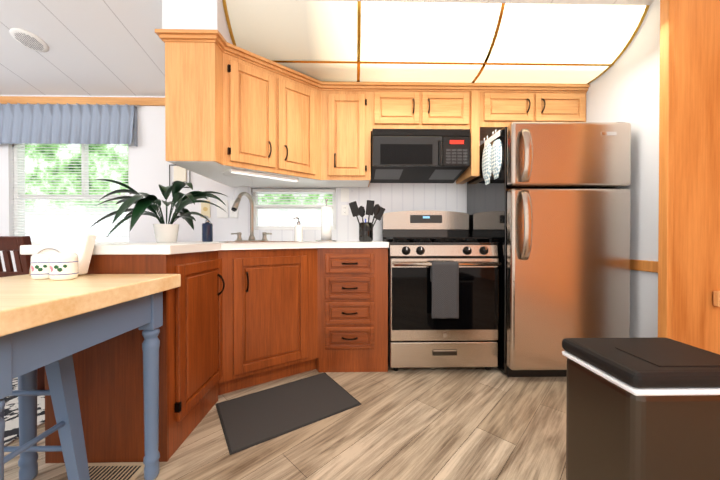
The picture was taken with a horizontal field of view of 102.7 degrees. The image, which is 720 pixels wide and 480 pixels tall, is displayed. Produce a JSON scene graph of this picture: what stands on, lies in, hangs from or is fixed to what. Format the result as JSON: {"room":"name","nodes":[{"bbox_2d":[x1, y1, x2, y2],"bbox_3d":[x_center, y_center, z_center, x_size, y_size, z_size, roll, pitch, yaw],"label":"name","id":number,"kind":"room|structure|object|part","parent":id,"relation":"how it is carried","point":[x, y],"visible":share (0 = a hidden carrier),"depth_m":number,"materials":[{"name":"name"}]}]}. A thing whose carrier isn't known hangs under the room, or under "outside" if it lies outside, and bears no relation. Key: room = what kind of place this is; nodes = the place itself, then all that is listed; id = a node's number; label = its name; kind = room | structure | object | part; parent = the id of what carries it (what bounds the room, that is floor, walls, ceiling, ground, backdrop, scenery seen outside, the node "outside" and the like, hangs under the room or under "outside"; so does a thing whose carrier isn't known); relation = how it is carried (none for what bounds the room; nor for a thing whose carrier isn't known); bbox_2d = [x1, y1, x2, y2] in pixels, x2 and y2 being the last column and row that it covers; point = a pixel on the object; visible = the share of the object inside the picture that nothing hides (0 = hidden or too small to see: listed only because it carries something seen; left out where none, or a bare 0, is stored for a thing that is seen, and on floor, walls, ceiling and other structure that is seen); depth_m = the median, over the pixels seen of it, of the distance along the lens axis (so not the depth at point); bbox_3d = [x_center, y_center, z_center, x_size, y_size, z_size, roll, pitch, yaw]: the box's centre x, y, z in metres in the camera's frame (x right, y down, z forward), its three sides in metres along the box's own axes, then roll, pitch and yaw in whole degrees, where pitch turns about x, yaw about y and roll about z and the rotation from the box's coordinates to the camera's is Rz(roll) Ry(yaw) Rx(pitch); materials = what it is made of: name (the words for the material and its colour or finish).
{"room":"kitchen and dining room","nodes":[
{"label":"kitchen and dining room","id":0,"kind":"room"},
{"bbox_2d":[162,0,232,43],"bbox_3d":[-1.024,-1.533,2.159,0.325,0.575,0.883,0,0,-1],"label":"wall","id":1,"kind":"structure","parent":0,"point":[195,14],"depth_m":1.72,"materials":[{"name":"white paint"}]},
{"bbox_2d":[0,95,485,271],"bbox_3d":[-1.440,-0.974,2.659,6.780,3.800,0.120,0,0,-1],"label":"wall","id":2,"kind":"structure","parent":0,"point":[148,166],"depth_m":2.61,"materials":[{"name":"paint"}]},
{"bbox_2d":[13,143,128,243],"bbox_3d":[-2.610,-0.444,2.651,1.058,0.978,0.064,0,0,-1],"label":"dining room window","id":3,"kind":"structure","parent":2,"relation":"in","point":[19,154],"depth_m":2.63,"materials":[{"name":"white plastic"}]},
{"bbox_2d":[11,144,128,244],"bbox_3d":[-2.609,-0.439,2.600,1.036,0.965,0.026,0,0,-1],"label":"window blinds","id":4,"kind":"object","parent":3,"relation":"attached to","point":[24,178],"visible":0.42,"depth_m":2.60,"materials":[{"name":"white plastic"}]},
{"bbox_2d":[4,104,139,105],"bbox_3d":[-2.783,-1.196,2.544,1.650,0.009,0.009,0,0,-1],"label":"rod","id":5,"kind":"object","parent":2,"relation":"attached to","point":[65,104],"visible":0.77,"depth_m":2.54,"materials":[{"name":"silver metal"}]},
{"bbox_2d":[0,103,137,146],"bbox_3d":[-2.713,-1.013,2.534,1.430,0.350,0.080,0,0,-1],"label":"valance curtain","id":6,"kind":"object","parent":5,"relation":"hanging from","point":[38,123],"visible":1,"depth_m":2.53,"materials":[{"name":"blue fabric"}]},
{"bbox_2d":[0,96,164,105],"bbox_3d":[-2.954,-1.238,2.559,3.510,0.070,0.021,0,0,-1],"label":"trim","id":7,"kind":"structure","parent":2,"relation":"attached to","point":[147,101],"depth_m":2.56,"materials":[{"name":"brown wood"}]},
{"bbox_2d":[169,165,189,187],"bbox_3d":[-1.619,-0.574,2.590,0.187,0.207,0.013,0,0,-1],"label":"wall decor","id":8,"kind":"object","parent":2,"relation":"attached to","point":[179,173],"visible":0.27,"depth_m":2.58,"materials":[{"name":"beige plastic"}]},
{"bbox_2d":[201,200,209,217],"bbox_3d":[-1.394,-0.279,2.599,0.080,0.160,0.010,0,0,-1],"label":"switch plate","id":9,"kind":"object","parent":2,"relation":"attached to","point":[205,209],"depth_m":2.60,"materials":[{"name":"beige plastic"}]},
{"bbox_2d":[217,200,227,217],"bbox_3d":[-1.243,-0.279,2.599,0.100,0.160,0.015,0,0,-1],"label":"switch plate","id":10,"kind":"object","parent":2,"relation":"attached to","point":[221,213],"depth_m":2.60,"materials":[{"name":"beige plastic"}]},
{"bbox_2d":[230,200,237,217],"bbox_3d":[-1.139,-0.279,2.604,0.070,0.160,0.010,0,0,-1],"label":"switch plate","id":11,"kind":"object","parent":2,"relation":"attached to","point":[233,214],"depth_m":2.60,"materials":[{"name":"beige plastic"}]},
{"bbox_2d":[159,33,326,186],"bbox_3d":[-0.744,-0.852,2.174,0.867,0.743,0.872,0,0,-1],"label":"upper cabinet","id":12,"kind":"object","parent":2,"relation":"attached to","point":[228,106],"depth_m":1.89,"materials":[{"name":"brown wood"}]},
{"bbox_2d":[223,168,298,203],"bbox_3d":[-0.959,-0.397,2.258,0.707,0.161,0.752,0,1,-40],"label":"under-cabinet light","id":13,"kind":"object","parent":12,"relation":"attached to","point":[250,173],"depth_m":2.06,"materials":[{"name":"white plastic"}]},
{"bbox_3d":[-0.959,-0.394,2.258,0.351,0.155,0.686,0,0,-1],"label":"light cord","id":14,"kind":"part","parent":13,"relation":"part of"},
{"bbox_2d":[253,189,335,229],"bbox_3d":[-0.605,-0.284,2.687,0.768,0.378,0.064,0,0,-1],"label":"window","id":15,"kind":"structure","parent":2,"relation":"in","point":[256,227],"depth_m":2.66,"materials":[{"name":"white plastic"}]},
{"bbox_2d":[252,189,334,206],"bbox_3d":[-0.605,-0.382,2.635,0.746,0.160,0.026,0,0,-1],"label":"blinds","id":16,"kind":"object","parent":15,"relation":"attached to","point":[297,190],"visible":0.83,"depth_m":2.63,"materials":[{"name":"white plastic"}]},
{"bbox_2d":[341,188,348,201],"bbox_3d":[-0.137,-0.409,2.619,0.075,0.120,0.010,0,0,-1],"label":"switch plate","id":17,"kind":"object","parent":2,"relation":"attached to","point":[344,191],"depth_m":2.62,"materials":[{"name":"beige plastic"}]},
{"bbox_2d":[341,205,348,214],"bbox_3d":[-0.137,-0.272,2.621,0.065,0.095,0.010,0,0,-1],"label":"switch plate","id":18,"kind":"object","parent":2,"relation":"attached to","point":[344,208],"depth_m":2.62,"materials":[{"name":"beige plastic"}]},
{"bbox_2d":[323,82,370,186],"bbox_3d":[-0.116,-0.854,2.453,0.399,0.743,0.336,0,0,-1],"label":"upper cabinet","id":19,"kind":"object","parent":2,"relation":"attached to","point":[346,105],"depth_m":2.29,"materials":[{"name":"brown wood"}]},
{"bbox_2d":[371,82,430,134],"bbox_3d":[0.311,-1.049,2.459,0.455,0.353,0.336,0,0,-1],"label":"upper cabinet","id":20,"kind":"object","parent":2,"relation":"attached to","point":[392,106],"depth_m":2.29,"materials":[{"name":"brown wood"}]},
{"bbox_2d":[370,129,469,182],"bbox_3d":[0.474,-0.691,2.420,0.760,0.347,0.403,0,0,-1],"label":"microwave","id":21,"kind":"object","parent":20,"relation":"attached to","point":[420,155],"visible":1,"depth_m":2.24,"materials":[{"name":"black metal"}]},
{"bbox_2d":[431,85,474,136],"bbox_3d":[0.655,-1.049,2.465,0.457,0.353,0.336,0,0,-1],"label":"upper cabinet","id":22,"kind":"object","parent":2,"relation":"attached to","point":[452,106],"depth_m":2.30,"materials":[{"name":"brown wood"}]},
{"bbox_2d":[470,85,542,140],"bbox_3d":[1.201,-1.069,2.474,0.505,0.313,0.336,0,0,-1],"label":"upper cabinet","id":23,"kind":"object","parent":2,"relation":"attached to","point":[496,106],"depth_m":2.31,"materials":[{"name":"brown wood"}]},
{"bbox_2d":[543,85,589,121],"bbox_3d":[1.587,-1.069,2.481,0.488,0.313,0.336,0,0,-1],"label":"upper cabinet","id":24,"kind":"object","parent":2,"relation":"attached to","point":[561,103],"depth_m":2.31,"materials":[{"name":"brown wood"}]},
{"bbox_2d":[4,365,566,479],"bbox_3d":[-0.761,0.976,-0.166,8.000,0.060,5.820,0,0,-1],"label":"floor","id":25,"kind":"structure","parent":0,"point":[471,423],"depth_m":1.36,"materials":[{"name":"wood"}]},
{"bbox_2d":[4,377,44,445],"bbox_3d":[-2.751,0.929,1.540,2.280,0.008,1.400,0,0,-1],"label":"dining rug","id":26,"kind":"object","parent":25,"relation":"on","point":[11,419],"depth_m":1.53,"materials":[{"name":"white fabric"}]},
{"bbox_2d":[0,236,44,389],"bbox_3d":[-2.152,0.448,1.942,0.440,0.948,0.507,0,0,5],"label":"dining chair","id":27,"kind":"object","parent":26,"relation":"on","point":[8,244],"visible":0.19,"depth_m":1.70,"materials":[{"name":"brown wood"}]},
{"bbox_2d":[0,355,89,479],"bbox_3d":[-1.169,0.634,0.885,0.356,0.610,0.356,0,0,-1],"label":"stool","id":28,"kind":"object","parent":25,"relation":"on","point":[62,391],"visible":0.56,"depth_m":1.01,"materials":[{"name":"blue paint"}]},
{"bbox_2d":[0,274,180,479],"bbox_3d":[-1.056,0.541,0.875,0.625,0.795,0.658,0,0,-1],"label":"table","id":29,"kind":"object","parent":25,"relation":"on","point":[44,322],"visible":0.96,"depth_m":0.89,"materials":[{"name":"brown wood"}]},
{"bbox_2d":[30,253,51,279],"bbox_3d":[-1.157,0.096,1.056,0.069,0.093,0.069,0,0,-1],"label":"canister","id":30,"kind":"object","parent":29,"relation":"on","point":[39,266],"visible":0.69,"depth_m":1.03,"materials":[{"name":"white ceramic"}]},
{"bbox_2d":[29,224,95,275],"bbox_3d":[-1.177,0.039,1.149,0.218,0.201,0.060,0,0,-1],"label":"napkin holder","id":31,"kind":"object","parent":29,"relation":"on","point":[61,239],"visible":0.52,"depth_m":1.13,"materials":[{"name":"white ceramic"},{"name":"green and red paint"}]},
{"bbox_2d":[49,252,78,280],"bbox_3d":[-1.067,0.094,1.038,0.075,0.097,0.075,0,0,-1],"label":"canister","id":32,"kind":"object","parent":29,"relation":"on","point":[63,266],"visible":1,"depth_m":1.01,"materials":[{"name":"white ceramic"}]},
{"bbox_2d":[88,462,144,479],"bbox_3d":[-1.006,0.933,1.140,0.255,0.006,0.130,0,0,-1],"label":"floor vent","id":33,"kind":"object","parent":25,"relation":"in","point":[118,471],"visible":0.88,"depth_m":1.16,"materials":[{"name":"beige metal"}]},
{"bbox_2d":[53,250,228,459],"bbox_3d":[-1.062,0.497,1.481,0.524,0.876,0.430,0,0,-1],"label":"base cabinet","id":34,"kind":"object","parent":25,"relation":"on","point":[193,336],"depth_m":1.22,"materials":[{"name":"brown wood"}]},
{"bbox_2d":[229,260,308,371],"bbox_3d":[-0.555,0.454,1.836,0.402,0.600,0.266,0,0,-1],"label":"base cabinet","id":35,"kind":"object","parent":25,"relation":"on","point":[234,320],"depth_m":1.82,"materials":[{"name":"brown wood"}]},
{"bbox_2d":[215,372,360,454],"bbox_3d":[-0.405,0.929,1.633,0.690,0.008,0.460,0,0,-34],"label":"kitchen rug","id":36,"kind":"object","parent":25,"relation":"on","point":[253,419],"visible":1,"depth_m":1.57,"materials":[{"name":"grey rubber"}]},
{"bbox_2d":[321,248,376,371],"bbox_3d":[-0.077,0.491,2.318,0.343,0.876,0.626,0,0,-1],"label":"base cabinet","id":37,"kind":"object","parent":25,"relation":"on","point":[348,275],"depth_m":2.01,"materials":[{"name":"brown wood"}]},
{"bbox_2d":[20,241,388,254],"bbox_3d":[-0.607,0.036,1.910,1.620,0.040,1.418,0,0,-1],"label":"countertop","id":38,"kind":"structure","parent":37,"relation":"on","point":[150,248],"depth_m":1.54,"materials":[{"name":"white"}]},
{"bbox_2d":[90,179,227,242],"bbox_3d":[-1.261,-0.169,1.855,0.819,0.371,0.770,0,0,-1],"label":"plant","id":39,"kind":"object","parent":38,"relation":"on","point":[166,232],"visible":1,"depth_m":1.82,"materials":[{"name":"green plant"}]},
{"bbox_2d":[200,215,212,241],"bbox_3d":[-1.241,-0.093,2.339,0.083,0.212,0.080,0,0,-1],"label":"soap dispenser","id":40,"kind":"object","parent":38,"relation":"on","point":[207,230],"visible":0.85,"depth_m":2.31,"materials":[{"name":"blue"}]},
{"bbox_2d":[219,192,298,242],"bbox_3d":[-0.755,-0.186,2.136,0.617,0.400,0.591,0,0,-1],"label":"sink faucet","id":41,"kind":"object","parent":38,"relation":"on","point":[234,208],"visible":1,"depth_m":2.37,"materials":[{"name":"silver metal"}]},
{"bbox_2d":[293,217,302,241],"bbox_3d":[-0.498,-0.085,2.322,0.077,0.197,0.068,0,0,-1],"label":"soap dispenser","id":42,"kind":"object","parent":38,"relation":"on","point":[298,231],"visible":1,"depth_m":2.29,"materials":[{"name":"white plastic"}]},
{"bbox_2d":[315,199,336,241],"bbox_3d":[-0.265,-0.156,2.265,0.170,0.340,0.170,0,0,-1],"label":"paper towel holder","id":43,"kind":"object","parent":38,"relation":"on","point":[326,223],"visible":1,"depth_m":2.23,"materials":[{"name":"white paper"}]},
{"bbox_2d":[349,200,384,241],"bbox_3d":[0.059,-0.149,2.271,0.294,0.325,0.111,0,0,-1],"label":"utensil crock","id":44,"kind":"object","parent":38,"relation":"on","point":[366,228],"visible":1,"depth_m":2.24,"materials":[{"name":"black"}]},
{"bbox_2d":[382,210,500,370],"bbox_3d":[0.582,0.336,2.279,0.760,1.185,0.706,0,0,-1],"label":"stove","id":45,"kind":"object","parent":25,"relation":"on","point":[418,335],"visible":1,"depth_m":1.99,"materials":[{"name":"silver metal"}]},
{"bbox_2d":[430,261,458,318],"bbox_3d":[0.568,0.334,1.936,0.181,0.379,0.043,0,0,-1],"label":"towel","id":46,"kind":"object","parent":45,"relation":"hanging from","point":[444,277],"visible":0.98,"depth_m":1.92,"materials":[{"name":"grey fabric"}]},
{"bbox_2d":[467,122,630,376],"bbox_3d":[1.376,0.070,2.220,0.795,1.718,0.820,0,0,-1],"label":"fridge","id":47,"kind":"object","parent":25,"relation":"on","point":[549,210],"visible":0.81,"depth_m":1.88,"materials":[{"name":"silver metal"}]},
{"bbox_2d":[482,129,501,184],"bbox_3d":[0.966,-0.606,2.136,0.025,0.361,0.305,0,0,-1],"label":"oven mitts","id":48,"kind":"object","parent":47,"relation":"hanging from","point":[491,158],"visible":1,"depth_m":2.10,"materials":[{"name":"fabric"}]},
{"bbox_2d":[562,337,719,479],"bbox_3d":[0.975,0.653,0.947,0.416,0.570,0.328,0,0,-1],"label":"trash can","id":49,"kind":"object","parent":25,"relation":"on","point":[642,408],"visible":1,"depth_m":0.84,"materials":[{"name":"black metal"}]},
{"bbox_2d":[0,0,654,95],"bbox_3d":[-0.761,-1.995,-0.187,8.000,1.527,5.820,0,0,-1],"label":"ceiling","id":50,"kind":"structure","parent":0,"point":[370,41],"depth_m":1.96,"materials":[{"name":"grey"}]},
{"bbox_2d":[9,28,48,51],"bbox_3d":[-2.350,-1.418,2.050,0.190,0.053,0.184,0,0,-1],"label":"ceiling vent","id":51,"kind":"object","parent":50,"relation":"in","point":[30,40],"visible":1,"depth_m":2.04,"materials":[{"name":"white plastic"}]},
{"bbox_2d":[586,0,659,337],"bbox_3d":[1.900,-0.870,2.118,0.120,3.600,1.040,0,0,-1],"label":"wall","id":52,"kind":"structure","parent":0,"point":[625,87],"depth_m":1.89,"materials":[{"name":"paint"}]},
{"bbox_2d":[630,259,657,272],"bbox_3d":[1.831,0.165,2.114,0.017,0.070,1.000,0,0,-1],"label":"trim","id":53,"kind":"structure","parent":52,"relation":"attached to","point":[644,265],"depth_m":1.85,"materials":[{"name":"brown wood"}]},
{"bbox_2d":[658,0,719,354],"bbox_3d":[2.335,-0.716,1.587,1.349,3.300,0.048,0,0,-1],"label":"wooden cabinet","id":54,"kind":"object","parent":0,"point":[689,205],"depth_m":1.56,"materials":[{"name":"orange wood"}]},
{"bbox_2d":[713,291,719,306],"bbox_3d":[1.932,0.316,1.547,0.045,0.085,0.030,0,0,-1],"label":"block","id":55,"kind":"object","parent":54,"relation":"attached to","point":[716,298],"visible":1,"depth_m":1.54,"materials":[{"name":"brown wood"}]},
{"label":"outside","id":56,"kind":"structure","parent":0,"visible":0},
{"bbox_2d":[25,144,331,240],"bbox_3d":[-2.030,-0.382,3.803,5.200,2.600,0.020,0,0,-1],"label":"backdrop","id":57,"kind":"structure","parent":56,"point":[284,217],"depth_m":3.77,"materials":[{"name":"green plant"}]}
]}

